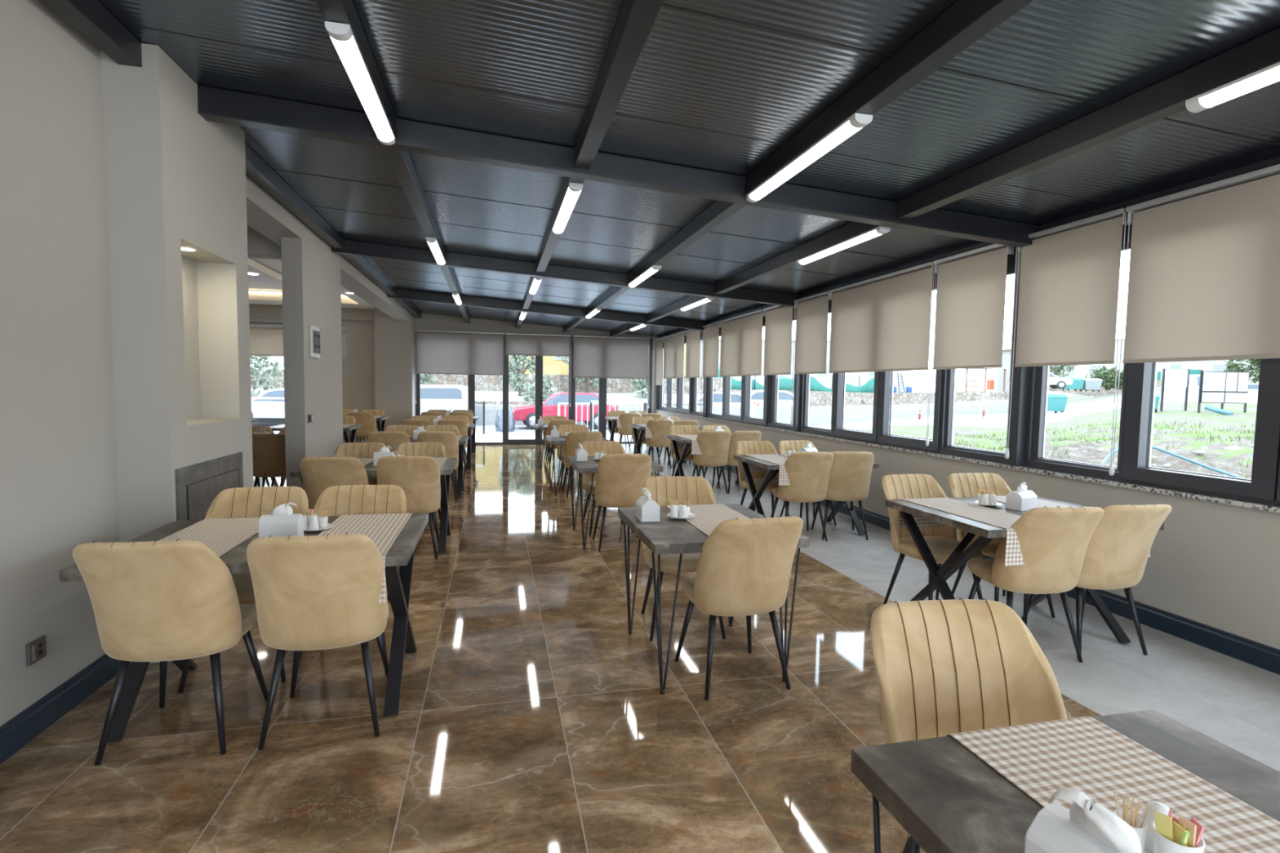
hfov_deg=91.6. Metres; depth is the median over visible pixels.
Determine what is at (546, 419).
dining chair
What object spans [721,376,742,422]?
window
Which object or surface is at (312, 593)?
dining chair
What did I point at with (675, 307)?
ceiling beam
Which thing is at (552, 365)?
house
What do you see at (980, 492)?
cup
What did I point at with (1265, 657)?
baseboard
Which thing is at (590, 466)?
table
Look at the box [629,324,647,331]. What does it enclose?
ceiling lamp
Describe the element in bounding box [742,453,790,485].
table runner
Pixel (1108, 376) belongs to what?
tree
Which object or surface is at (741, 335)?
roller blind
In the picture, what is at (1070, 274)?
roller blind
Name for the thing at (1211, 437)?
grass
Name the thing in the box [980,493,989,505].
pepper shaker
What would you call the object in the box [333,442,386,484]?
dining chair
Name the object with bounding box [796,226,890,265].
ceiling lamp
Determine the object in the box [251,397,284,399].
glass balustrade
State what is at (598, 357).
roller blind
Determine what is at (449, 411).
napkin dispenser
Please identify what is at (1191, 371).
fence
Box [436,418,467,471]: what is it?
dining chair
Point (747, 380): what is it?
window
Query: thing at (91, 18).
ceiling beam
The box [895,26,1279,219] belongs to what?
ceiling beam
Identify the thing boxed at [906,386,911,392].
barrel
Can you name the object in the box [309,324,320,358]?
picture frame
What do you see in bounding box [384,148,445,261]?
ceiling beam
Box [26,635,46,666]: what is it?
wall socket
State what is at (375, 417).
table runner
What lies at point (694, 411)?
window
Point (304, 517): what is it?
pepper shaker
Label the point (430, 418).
dining chair
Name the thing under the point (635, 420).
dining chair
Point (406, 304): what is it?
ceiling beam
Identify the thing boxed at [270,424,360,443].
dining table
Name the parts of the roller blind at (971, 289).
pull chain, rail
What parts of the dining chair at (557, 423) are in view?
leg, backrest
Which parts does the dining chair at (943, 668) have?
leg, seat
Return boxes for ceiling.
[97,0,1279,337]
[247,225,373,309]
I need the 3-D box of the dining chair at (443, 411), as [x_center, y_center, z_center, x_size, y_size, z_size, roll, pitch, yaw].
[-4.431,0.078,13.606,0.490,0.882,0.584,0,4,-15]
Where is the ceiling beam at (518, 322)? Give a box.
[515,311,523,328]
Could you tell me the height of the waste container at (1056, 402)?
1.282 m
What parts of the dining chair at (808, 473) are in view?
leg, leg, seat, backrest, leg, leg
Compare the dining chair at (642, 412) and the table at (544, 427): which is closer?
the table at (544, 427)
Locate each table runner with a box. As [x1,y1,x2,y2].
[158,517,259,556]
[317,513,412,603]
[342,424,353,435]
[356,457,377,479]
[374,416,382,427]
[433,457,448,493]
[456,435,462,456]
[610,417,622,427]
[635,423,653,437]
[666,503,786,579]
[675,435,701,454]
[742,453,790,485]
[897,497,1024,565]
[946,716,1279,852]
[995,495,1150,557]
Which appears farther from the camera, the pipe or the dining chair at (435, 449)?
the pipe
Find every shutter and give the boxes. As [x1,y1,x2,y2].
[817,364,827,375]
[869,371,875,376]
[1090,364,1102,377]
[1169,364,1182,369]
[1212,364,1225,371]
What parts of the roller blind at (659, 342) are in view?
rail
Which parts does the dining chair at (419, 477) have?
backrest, leg, leg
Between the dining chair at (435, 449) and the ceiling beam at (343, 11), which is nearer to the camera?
the ceiling beam at (343, 11)
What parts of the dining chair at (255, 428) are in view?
backrest, leg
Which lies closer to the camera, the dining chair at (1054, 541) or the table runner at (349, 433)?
the dining chair at (1054, 541)
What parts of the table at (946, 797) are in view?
leg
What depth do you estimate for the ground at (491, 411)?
28.93 m
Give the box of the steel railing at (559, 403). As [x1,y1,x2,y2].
[557,402,643,433]
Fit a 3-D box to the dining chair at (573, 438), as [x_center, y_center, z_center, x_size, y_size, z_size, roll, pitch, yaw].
[-0.777,0.477,8.295,0.490,0.882,0.584,0,4,-15]
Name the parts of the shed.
post, post, orange panel, post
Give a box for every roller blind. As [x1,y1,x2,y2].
[249,324,346,357]
[414,329,504,404]
[505,333,571,406]
[573,335,650,408]
[654,337,663,385]
[662,331,686,378]
[684,328,702,377]
[700,321,719,413]
[719,309,765,377]
[763,305,796,375]
[790,290,831,426]
[828,262,937,373]
[925,244,1014,446]
[1004,208,1130,458]
[1108,164,1279,475]
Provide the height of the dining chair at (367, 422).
0.882 m
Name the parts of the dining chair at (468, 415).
backrest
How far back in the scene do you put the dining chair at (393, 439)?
7.46 m
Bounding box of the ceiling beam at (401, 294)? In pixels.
[386,288,708,330]
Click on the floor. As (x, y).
(531, 718)
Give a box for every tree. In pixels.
[250,355,284,395]
[420,373,437,384]
[508,355,535,395]
[520,373,556,401]
[556,355,599,392]
[627,378,666,398]
[1048,364,1076,377]
[1084,364,1123,391]
[1224,359,1260,382]
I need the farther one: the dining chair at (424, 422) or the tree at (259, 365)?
the tree at (259, 365)
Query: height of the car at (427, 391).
1.709 m
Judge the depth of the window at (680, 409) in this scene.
13.99 m
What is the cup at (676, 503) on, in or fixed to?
on the saucer at (691, 515)
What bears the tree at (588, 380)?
on the ground at (491, 411)
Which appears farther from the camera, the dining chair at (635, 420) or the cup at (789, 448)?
the dining chair at (635, 420)
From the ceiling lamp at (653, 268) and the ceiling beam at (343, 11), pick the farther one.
the ceiling lamp at (653, 268)
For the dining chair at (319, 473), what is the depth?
4.89 m
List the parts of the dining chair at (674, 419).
leg, backrest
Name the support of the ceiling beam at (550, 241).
attached to the ceiling at (718, 86)
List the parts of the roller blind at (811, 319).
pull chain, rail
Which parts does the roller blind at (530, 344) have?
rail, pull chain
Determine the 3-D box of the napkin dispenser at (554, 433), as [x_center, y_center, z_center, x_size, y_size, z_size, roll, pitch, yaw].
[-1.172,0.066,8.592,0.104,0.166,0.164,0,4,-12]
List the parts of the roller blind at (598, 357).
rail, pull chain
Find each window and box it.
[414,333,505,444]
[571,338,653,444]
[658,343,666,411]
[666,377,678,413]
[676,337,691,414]
[690,333,703,416]
[706,329,723,419]
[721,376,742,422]
[742,319,768,426]
[767,312,795,431]
[800,303,833,436]
[831,371,879,444]
[876,278,942,453]
[939,258,1015,463]
[1025,231,1131,482]
[1120,358,1279,506]
[1275,459,1279,506]
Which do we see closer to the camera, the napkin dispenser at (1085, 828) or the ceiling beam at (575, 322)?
the napkin dispenser at (1085, 828)
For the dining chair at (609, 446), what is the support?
on the floor
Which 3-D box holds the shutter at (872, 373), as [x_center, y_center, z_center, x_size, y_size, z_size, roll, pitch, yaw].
[27.800,-6.642,73.733,1.200,1.300,0.060,1,4,7]
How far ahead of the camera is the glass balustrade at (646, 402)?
19.69 m
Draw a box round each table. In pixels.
[59,513,428,742]
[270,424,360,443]
[289,457,457,553]
[360,435,468,497]
[376,416,388,431]
[400,423,474,470]
[471,416,478,453]
[533,423,577,469]
[546,435,609,496]
[566,456,663,549]
[604,417,658,451]
[617,504,808,694]
[629,423,702,466]
[666,435,764,484]
[733,454,879,535]
[850,709,1279,852]
[884,496,1164,643]
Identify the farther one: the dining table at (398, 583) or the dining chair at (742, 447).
the dining chair at (742, 447)
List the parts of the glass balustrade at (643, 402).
post, handrail, post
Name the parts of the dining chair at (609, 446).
leg, seat, leg, backrest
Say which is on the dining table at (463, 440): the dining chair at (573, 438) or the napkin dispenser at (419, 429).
the napkin dispenser at (419, 429)
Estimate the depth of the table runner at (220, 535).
2.90 m
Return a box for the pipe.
[1204,404,1233,414]
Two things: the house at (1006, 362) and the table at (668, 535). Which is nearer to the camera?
the table at (668, 535)
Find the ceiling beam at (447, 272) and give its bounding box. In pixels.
[439,265,462,302]
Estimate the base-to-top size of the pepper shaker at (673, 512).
0.070 m
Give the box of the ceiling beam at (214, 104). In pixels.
[197,84,1041,247]
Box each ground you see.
[250,387,721,425]
[252,381,1258,479]
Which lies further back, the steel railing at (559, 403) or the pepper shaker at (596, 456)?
the steel railing at (559, 403)
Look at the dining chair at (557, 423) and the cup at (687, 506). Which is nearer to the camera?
the cup at (687, 506)
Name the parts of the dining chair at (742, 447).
leg, backrest, seat, leg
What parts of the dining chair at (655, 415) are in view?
backrest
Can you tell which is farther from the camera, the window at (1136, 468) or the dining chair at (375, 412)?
the dining chair at (375, 412)
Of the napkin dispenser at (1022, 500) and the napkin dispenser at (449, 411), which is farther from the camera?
the napkin dispenser at (449, 411)
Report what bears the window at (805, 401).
in the wall at (1212, 564)
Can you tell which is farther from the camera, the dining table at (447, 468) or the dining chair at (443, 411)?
the dining chair at (443, 411)
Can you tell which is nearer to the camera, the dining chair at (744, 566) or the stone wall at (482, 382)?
the dining chair at (744, 566)
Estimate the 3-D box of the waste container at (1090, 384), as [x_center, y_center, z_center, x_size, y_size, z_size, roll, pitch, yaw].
[40.740,-3.768,56.437,1.595,1.212,1.092,1,4,0]
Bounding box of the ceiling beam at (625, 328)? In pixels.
[609,323,640,337]
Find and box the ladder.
[897,373,905,392]
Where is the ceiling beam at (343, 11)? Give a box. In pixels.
[314,0,396,137]
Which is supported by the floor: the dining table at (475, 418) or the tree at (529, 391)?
the dining table at (475, 418)
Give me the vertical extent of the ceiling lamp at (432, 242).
0.045 m
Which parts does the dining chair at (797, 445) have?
leg, backrest, leg, leg, leg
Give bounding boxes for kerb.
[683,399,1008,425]
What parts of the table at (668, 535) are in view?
leg, leg, leg, leg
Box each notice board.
[1160,368,1189,411]
[1197,369,1249,413]
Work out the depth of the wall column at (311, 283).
6.30 m
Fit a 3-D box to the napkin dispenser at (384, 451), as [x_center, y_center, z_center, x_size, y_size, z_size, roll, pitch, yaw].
[-2.231,0.252,5.425,0.164,0.166,0.104,0,4,-16]
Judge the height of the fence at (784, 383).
2.077 m
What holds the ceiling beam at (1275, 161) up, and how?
attached to the wall at (427, 322)
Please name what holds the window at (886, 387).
in the wall at (1212, 564)
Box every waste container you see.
[1047,392,1068,413]
[1062,377,1084,391]
[1080,377,1102,391]
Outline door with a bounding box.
[504,337,572,444]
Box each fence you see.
[684,368,874,392]
[1156,371,1160,380]
[1189,369,1200,374]
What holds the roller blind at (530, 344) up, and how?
attached to the wall at (427, 322)
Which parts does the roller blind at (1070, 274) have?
pull chain, rail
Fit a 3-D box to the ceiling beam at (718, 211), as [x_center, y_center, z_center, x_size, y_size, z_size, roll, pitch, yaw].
[0.312,-1.744,6.088,0.100,0.123,3.708,0,4,-13]
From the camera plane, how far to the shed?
56.03 m
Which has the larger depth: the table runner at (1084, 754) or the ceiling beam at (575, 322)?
the ceiling beam at (575, 322)
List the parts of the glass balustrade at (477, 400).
handrail, post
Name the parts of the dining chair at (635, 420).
seat, backrest, leg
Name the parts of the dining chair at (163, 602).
leg, backrest, leg, seat, leg, leg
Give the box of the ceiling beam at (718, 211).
[627,200,746,284]
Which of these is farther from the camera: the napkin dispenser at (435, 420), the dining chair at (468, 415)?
the dining chair at (468, 415)
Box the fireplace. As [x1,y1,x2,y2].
[174,452,243,520]
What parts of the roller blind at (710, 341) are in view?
pull chain, rail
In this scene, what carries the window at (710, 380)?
in the wall at (1212, 564)
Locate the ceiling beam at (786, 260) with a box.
[713,221,880,294]
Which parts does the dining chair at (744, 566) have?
leg, leg, seat, backrest, leg, leg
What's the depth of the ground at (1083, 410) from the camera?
20.71 m
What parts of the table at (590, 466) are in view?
leg, leg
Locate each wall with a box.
[0,0,119,726]
[248,303,375,442]
[250,368,723,394]
[414,313,664,413]
[475,400,702,406]
[656,410,1279,649]
[730,389,1008,406]
[1048,380,1258,396]
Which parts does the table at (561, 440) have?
leg, leg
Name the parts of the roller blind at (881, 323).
rail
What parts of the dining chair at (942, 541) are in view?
leg, backrest, leg, leg, seat, leg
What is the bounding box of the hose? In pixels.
[1100,446,1246,479]
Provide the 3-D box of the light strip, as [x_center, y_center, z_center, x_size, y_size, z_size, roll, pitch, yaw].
[-6.745,-2.537,9.715,3.100,0.020,6.600,0,4,-13]
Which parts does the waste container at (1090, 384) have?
lid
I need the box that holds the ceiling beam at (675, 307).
[645,294,706,322]
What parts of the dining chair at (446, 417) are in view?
backrest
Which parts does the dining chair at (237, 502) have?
leg, seat, backrest, leg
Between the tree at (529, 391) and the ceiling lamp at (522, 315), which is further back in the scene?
the tree at (529, 391)
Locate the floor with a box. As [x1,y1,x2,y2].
[0,443,1279,852]
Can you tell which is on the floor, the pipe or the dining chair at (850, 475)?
the dining chair at (850, 475)
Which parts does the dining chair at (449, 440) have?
backrest, leg, leg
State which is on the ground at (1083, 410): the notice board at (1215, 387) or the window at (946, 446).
the notice board at (1215, 387)
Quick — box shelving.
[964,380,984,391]
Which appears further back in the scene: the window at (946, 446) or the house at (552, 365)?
the house at (552, 365)
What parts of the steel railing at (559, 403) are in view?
post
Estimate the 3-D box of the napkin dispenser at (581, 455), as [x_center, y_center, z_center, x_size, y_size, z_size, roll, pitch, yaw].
[-0.565,0.242,5.987,0.104,0.166,0.164,0,4,-12]
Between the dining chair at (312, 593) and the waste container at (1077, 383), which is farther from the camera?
the waste container at (1077, 383)
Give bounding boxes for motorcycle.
[495,404,515,431]
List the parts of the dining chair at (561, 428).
leg, seat, leg, backrest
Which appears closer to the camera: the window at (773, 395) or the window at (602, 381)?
the window at (773, 395)
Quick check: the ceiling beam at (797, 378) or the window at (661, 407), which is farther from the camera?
the window at (661, 407)
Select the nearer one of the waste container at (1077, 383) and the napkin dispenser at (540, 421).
the napkin dispenser at (540, 421)
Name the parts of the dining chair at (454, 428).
backrest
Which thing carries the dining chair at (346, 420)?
on the floor
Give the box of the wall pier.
[373,306,415,431]
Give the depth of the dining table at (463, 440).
8.06 m
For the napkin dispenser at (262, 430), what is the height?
0.166 m
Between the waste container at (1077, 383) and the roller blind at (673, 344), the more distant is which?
the waste container at (1077, 383)
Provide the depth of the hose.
9.55 m
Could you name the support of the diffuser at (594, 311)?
attached to the ceiling lamp at (596, 310)
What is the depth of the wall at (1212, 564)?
3.73 m
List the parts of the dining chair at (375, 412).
backrest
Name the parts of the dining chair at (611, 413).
backrest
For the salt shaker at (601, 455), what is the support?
on the saucer
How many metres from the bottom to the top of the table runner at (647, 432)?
0.198 m
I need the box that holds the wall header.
[245,173,414,323]
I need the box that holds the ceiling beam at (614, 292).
[585,285,629,315]
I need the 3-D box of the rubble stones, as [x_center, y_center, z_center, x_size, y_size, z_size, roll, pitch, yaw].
[9.717,1.122,8.243,10.566,0.936,13.476,-2,5,-39]
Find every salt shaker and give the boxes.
[307,515,319,530]
[598,452,603,459]
[678,504,687,518]
[988,493,996,505]
[1142,800,1169,852]
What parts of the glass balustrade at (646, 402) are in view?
handrail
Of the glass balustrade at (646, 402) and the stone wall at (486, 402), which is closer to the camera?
the glass balustrade at (646, 402)
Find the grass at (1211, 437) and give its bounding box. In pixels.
[953,420,1255,478]
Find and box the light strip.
[248,291,346,297]
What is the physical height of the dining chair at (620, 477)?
0.882 m
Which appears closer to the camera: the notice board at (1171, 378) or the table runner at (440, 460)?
the table runner at (440, 460)
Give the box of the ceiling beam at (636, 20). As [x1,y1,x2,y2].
[573,0,664,168]
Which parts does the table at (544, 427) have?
leg, leg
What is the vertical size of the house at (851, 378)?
8.250 m
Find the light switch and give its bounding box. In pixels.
[307,413,313,422]
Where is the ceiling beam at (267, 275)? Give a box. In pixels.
[248,257,281,284]
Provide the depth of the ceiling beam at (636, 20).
2.74 m
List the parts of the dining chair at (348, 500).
backrest, leg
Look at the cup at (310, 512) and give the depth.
2.99 m
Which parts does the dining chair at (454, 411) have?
backrest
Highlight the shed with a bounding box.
[955,367,1008,391]
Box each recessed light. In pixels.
[181,246,197,251]
[248,272,259,275]
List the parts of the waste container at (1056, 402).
lid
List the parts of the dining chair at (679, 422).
backrest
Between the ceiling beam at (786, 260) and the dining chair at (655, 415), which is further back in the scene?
the dining chair at (655, 415)
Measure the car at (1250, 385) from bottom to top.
1.480 m
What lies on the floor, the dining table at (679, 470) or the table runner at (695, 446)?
the dining table at (679, 470)
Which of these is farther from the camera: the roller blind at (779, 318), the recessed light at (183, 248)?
the roller blind at (779, 318)
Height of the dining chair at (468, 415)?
0.882 m
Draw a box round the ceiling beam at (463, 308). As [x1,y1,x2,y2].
[457,305,470,323]
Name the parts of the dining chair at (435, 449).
backrest, leg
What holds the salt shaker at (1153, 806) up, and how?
on the saucer
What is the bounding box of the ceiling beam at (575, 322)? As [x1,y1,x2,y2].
[563,317,586,333]
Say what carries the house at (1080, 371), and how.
on the ground at (1083, 410)
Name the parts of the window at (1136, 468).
frame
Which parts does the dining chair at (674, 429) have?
leg, seat, backrest, leg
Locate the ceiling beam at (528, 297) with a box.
[522,276,534,309]
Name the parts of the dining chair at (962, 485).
leg, backrest, seat, leg, leg, leg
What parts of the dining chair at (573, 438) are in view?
leg, leg, backrest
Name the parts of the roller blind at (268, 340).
rail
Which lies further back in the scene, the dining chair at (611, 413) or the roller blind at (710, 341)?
the dining chair at (611, 413)
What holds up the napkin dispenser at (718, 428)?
on the dining table at (679, 470)
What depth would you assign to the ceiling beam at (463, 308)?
12.83 m
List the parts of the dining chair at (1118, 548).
leg, leg, leg, backrest, leg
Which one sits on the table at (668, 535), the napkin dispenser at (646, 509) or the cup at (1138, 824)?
the napkin dispenser at (646, 509)
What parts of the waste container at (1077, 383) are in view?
lid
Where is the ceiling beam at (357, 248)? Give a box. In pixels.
[331,240,801,306]
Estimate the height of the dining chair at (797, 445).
0.882 m
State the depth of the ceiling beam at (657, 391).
15.82 m
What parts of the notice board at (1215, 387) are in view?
post, panel, panel, frame, panel, panel, panel, post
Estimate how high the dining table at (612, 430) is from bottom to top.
0.736 m
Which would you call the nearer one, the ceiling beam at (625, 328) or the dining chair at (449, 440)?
the dining chair at (449, 440)
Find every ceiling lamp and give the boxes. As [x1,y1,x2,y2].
[324,21,395,145]
[426,236,445,265]
[451,292,462,305]
[519,311,527,319]
[528,276,542,294]
[551,182,582,235]
[585,307,601,318]
[627,265,661,288]
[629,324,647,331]
[680,297,714,311]
[746,112,872,202]
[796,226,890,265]
[1185,62,1279,112]
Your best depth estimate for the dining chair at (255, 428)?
7.94 m
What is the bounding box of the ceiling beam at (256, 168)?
[244,142,345,249]
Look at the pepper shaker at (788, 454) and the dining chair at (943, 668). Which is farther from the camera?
the pepper shaker at (788, 454)
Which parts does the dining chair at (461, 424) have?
backrest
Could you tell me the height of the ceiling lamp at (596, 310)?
0.045 m
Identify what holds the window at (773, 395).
in the wall at (1212, 564)
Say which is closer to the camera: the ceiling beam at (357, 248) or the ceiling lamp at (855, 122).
the ceiling lamp at (855, 122)
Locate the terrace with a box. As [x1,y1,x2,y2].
[475,433,632,442]
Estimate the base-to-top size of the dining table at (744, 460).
0.736 m
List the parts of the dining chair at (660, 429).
backrest, leg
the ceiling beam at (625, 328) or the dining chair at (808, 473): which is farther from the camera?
the ceiling beam at (625, 328)
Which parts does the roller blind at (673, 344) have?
rail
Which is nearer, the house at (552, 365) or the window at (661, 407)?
the window at (661, 407)
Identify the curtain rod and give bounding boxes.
[249,322,282,324]
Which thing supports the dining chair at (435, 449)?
on the floor
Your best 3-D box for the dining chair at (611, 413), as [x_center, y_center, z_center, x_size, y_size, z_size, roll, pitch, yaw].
[-0.496,0.082,14.524,0.490,0.882,0.584,0,4,-13]
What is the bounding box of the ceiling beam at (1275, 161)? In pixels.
[657,155,1279,343]
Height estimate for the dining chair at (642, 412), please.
0.882 m
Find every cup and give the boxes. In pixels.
[304,508,317,524]
[317,509,328,528]
[670,498,681,515]
[681,500,689,515]
[785,447,791,453]
[977,488,988,503]
[1112,792,1149,852]
[1151,809,1204,852]
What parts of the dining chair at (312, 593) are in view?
leg, leg, backrest, seat, leg, leg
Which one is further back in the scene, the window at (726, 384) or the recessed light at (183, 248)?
the window at (726, 384)
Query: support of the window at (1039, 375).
in the wall at (1212, 564)
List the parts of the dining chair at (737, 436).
leg, leg, backrest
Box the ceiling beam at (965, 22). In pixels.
[745,0,1033,195]
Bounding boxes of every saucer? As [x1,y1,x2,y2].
[303,523,333,531]
[666,512,695,519]
[973,500,1002,506]
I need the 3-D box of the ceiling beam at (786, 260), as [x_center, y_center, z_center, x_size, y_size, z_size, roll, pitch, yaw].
[1.431,-1.671,6.354,0.100,0.123,3.708,0,4,-13]
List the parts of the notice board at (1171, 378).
post, panel, post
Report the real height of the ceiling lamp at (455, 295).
0.045 m
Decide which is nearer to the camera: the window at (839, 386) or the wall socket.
the wall socket
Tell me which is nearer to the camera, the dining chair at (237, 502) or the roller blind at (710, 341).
the dining chair at (237, 502)
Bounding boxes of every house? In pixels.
[508,343,686,376]
[699,338,910,392]
[993,348,1074,392]
[1072,337,1257,397]
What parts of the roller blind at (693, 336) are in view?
rail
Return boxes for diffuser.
[452,294,462,304]
[586,309,599,318]
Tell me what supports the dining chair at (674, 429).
on the floor
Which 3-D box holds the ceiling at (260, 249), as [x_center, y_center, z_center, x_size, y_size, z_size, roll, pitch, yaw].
[-6.537,-2.270,8.115,4.780,0.600,11.840,0,4,-13]
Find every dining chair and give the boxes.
[72,538,268,765]
[177,485,308,693]
[246,532,389,750]
[252,426,272,487]
[252,433,285,487]
[271,426,284,486]
[297,484,406,675]
[299,456,368,509]
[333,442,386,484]
[342,408,355,442]
[342,416,355,443]
[348,411,376,442]
[359,409,384,442]
[368,431,410,452]
[376,455,440,559]
[384,424,418,435]
[395,441,445,540]
[400,418,431,430]
[410,415,435,423]
[417,431,458,500]
[420,412,444,418]
[424,425,459,486]
[426,409,447,416]
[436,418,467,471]
[442,415,468,460]
[448,412,473,453]
[452,409,473,445]
[542,415,567,465]
[546,419,575,470]
[556,424,589,489]
[561,431,602,497]
[581,440,633,534]
[592,453,651,551]
[607,410,630,449]
[617,413,639,444]
[629,410,647,448]
[631,416,660,464]
[640,413,661,452]
[640,475,725,641]
[645,419,672,468]
[657,416,686,464]
[666,419,698,467]
[670,425,705,478]
[674,515,803,700]
[692,431,730,493]
[702,425,740,487]
[715,431,761,493]
[735,440,789,517]
[770,451,833,541]
[778,440,836,525]
[811,450,874,540]
[870,598,1067,852]
[881,473,982,604]
[948,471,1055,617]
[968,506,1103,662]
[1021,503,1171,659]
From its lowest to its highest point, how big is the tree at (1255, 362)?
5.850 m
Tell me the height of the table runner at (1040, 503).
0.198 m
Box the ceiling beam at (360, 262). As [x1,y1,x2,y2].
[342,253,396,295]
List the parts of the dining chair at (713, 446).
leg, leg, backrest, leg, leg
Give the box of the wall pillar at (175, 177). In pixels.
[100,43,253,664]
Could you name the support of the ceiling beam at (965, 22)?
attached to the ceiling at (718, 86)
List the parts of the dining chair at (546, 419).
leg, leg, backrest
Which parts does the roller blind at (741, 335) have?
rail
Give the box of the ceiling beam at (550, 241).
[535,176,585,273]
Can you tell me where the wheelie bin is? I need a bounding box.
[1154,394,1160,413]
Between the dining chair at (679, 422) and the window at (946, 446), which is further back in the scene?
the dining chair at (679, 422)
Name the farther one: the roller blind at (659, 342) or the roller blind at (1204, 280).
the roller blind at (659, 342)
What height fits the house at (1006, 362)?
10.500 m
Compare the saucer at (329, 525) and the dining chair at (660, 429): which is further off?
the dining chair at (660, 429)
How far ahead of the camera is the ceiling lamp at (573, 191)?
4.64 m
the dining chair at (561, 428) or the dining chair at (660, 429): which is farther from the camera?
the dining chair at (660, 429)
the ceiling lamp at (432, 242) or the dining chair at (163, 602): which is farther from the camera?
the ceiling lamp at (432, 242)
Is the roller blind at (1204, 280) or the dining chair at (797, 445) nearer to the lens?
the roller blind at (1204, 280)
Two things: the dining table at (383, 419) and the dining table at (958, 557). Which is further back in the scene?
the dining table at (383, 419)
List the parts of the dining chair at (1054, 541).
leg, leg, seat, leg, backrest, leg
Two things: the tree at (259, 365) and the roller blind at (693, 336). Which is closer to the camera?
the roller blind at (693, 336)
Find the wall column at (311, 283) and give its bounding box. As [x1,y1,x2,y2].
[280,237,342,489]
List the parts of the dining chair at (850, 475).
leg, leg, backrest, leg, leg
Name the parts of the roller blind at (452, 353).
pull chain, rail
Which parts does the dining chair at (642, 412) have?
backrest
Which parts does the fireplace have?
door, door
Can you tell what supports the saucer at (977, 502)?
on the dining table at (958, 557)
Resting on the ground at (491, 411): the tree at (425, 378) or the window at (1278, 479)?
the tree at (425, 378)
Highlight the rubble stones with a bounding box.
[1048,440,1241,476]
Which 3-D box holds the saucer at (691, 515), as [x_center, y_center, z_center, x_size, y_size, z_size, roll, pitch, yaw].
[0.225,0.492,3.410,0.160,0.014,0.160,0,4,-13]
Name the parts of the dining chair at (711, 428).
leg, backrest, leg, leg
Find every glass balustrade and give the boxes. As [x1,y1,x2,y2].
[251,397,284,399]
[420,399,484,434]
[589,400,645,431]
[645,401,688,413]
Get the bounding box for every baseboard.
[0,653,119,764]
[668,446,1279,675]
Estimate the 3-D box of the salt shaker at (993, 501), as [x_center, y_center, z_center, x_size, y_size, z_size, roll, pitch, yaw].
[2.207,0.457,3.896,0.048,0.070,0.048,0,4,-13]
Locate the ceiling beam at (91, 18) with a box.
[43,0,142,66]
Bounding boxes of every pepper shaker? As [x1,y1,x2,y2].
[302,515,308,529]
[593,452,598,459]
[669,504,678,518]
[786,449,791,457]
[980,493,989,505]
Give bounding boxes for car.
[251,387,284,418]
[420,384,467,413]
[512,391,617,429]
[697,391,759,405]
[751,390,793,406]
[1008,372,1072,389]
[1168,374,1199,391]
[1248,383,1258,388]
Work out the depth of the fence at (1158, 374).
79.96 m
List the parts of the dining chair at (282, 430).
leg, leg, backrest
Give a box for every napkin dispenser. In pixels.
[252,426,270,434]
[257,502,304,537]
[373,445,394,466]
[413,426,426,439]
[433,415,443,425]
[445,409,452,415]
[537,415,544,425]
[551,425,559,437]
[574,443,587,461]
[635,487,660,522]
[664,416,673,424]
[712,426,724,431]
[800,442,817,452]
[1004,481,1037,511]
[1024,787,1141,852]
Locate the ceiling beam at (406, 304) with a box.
[393,297,421,318]
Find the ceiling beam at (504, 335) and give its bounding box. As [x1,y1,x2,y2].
[414,329,653,342]
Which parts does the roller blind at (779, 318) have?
rail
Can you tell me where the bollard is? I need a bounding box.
[918,410,920,419]
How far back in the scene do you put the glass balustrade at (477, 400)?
18.31 m
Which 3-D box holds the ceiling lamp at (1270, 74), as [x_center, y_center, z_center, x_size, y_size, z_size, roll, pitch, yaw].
[2.454,-1.287,1.962,0.093,0.045,1.300,0,4,-13]
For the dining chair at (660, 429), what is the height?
0.882 m
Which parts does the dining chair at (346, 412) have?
backrest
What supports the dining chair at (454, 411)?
on the floor
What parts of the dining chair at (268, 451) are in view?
leg, leg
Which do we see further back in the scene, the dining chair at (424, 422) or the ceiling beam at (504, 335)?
the ceiling beam at (504, 335)
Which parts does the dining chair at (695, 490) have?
leg, leg, seat, backrest, leg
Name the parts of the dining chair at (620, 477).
leg, leg, backrest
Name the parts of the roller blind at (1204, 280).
pull chain, rail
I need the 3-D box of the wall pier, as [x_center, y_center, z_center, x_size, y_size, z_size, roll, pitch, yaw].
[-5.599,-1.109,14.308,0.780,3.120,0.780,0,4,-13]

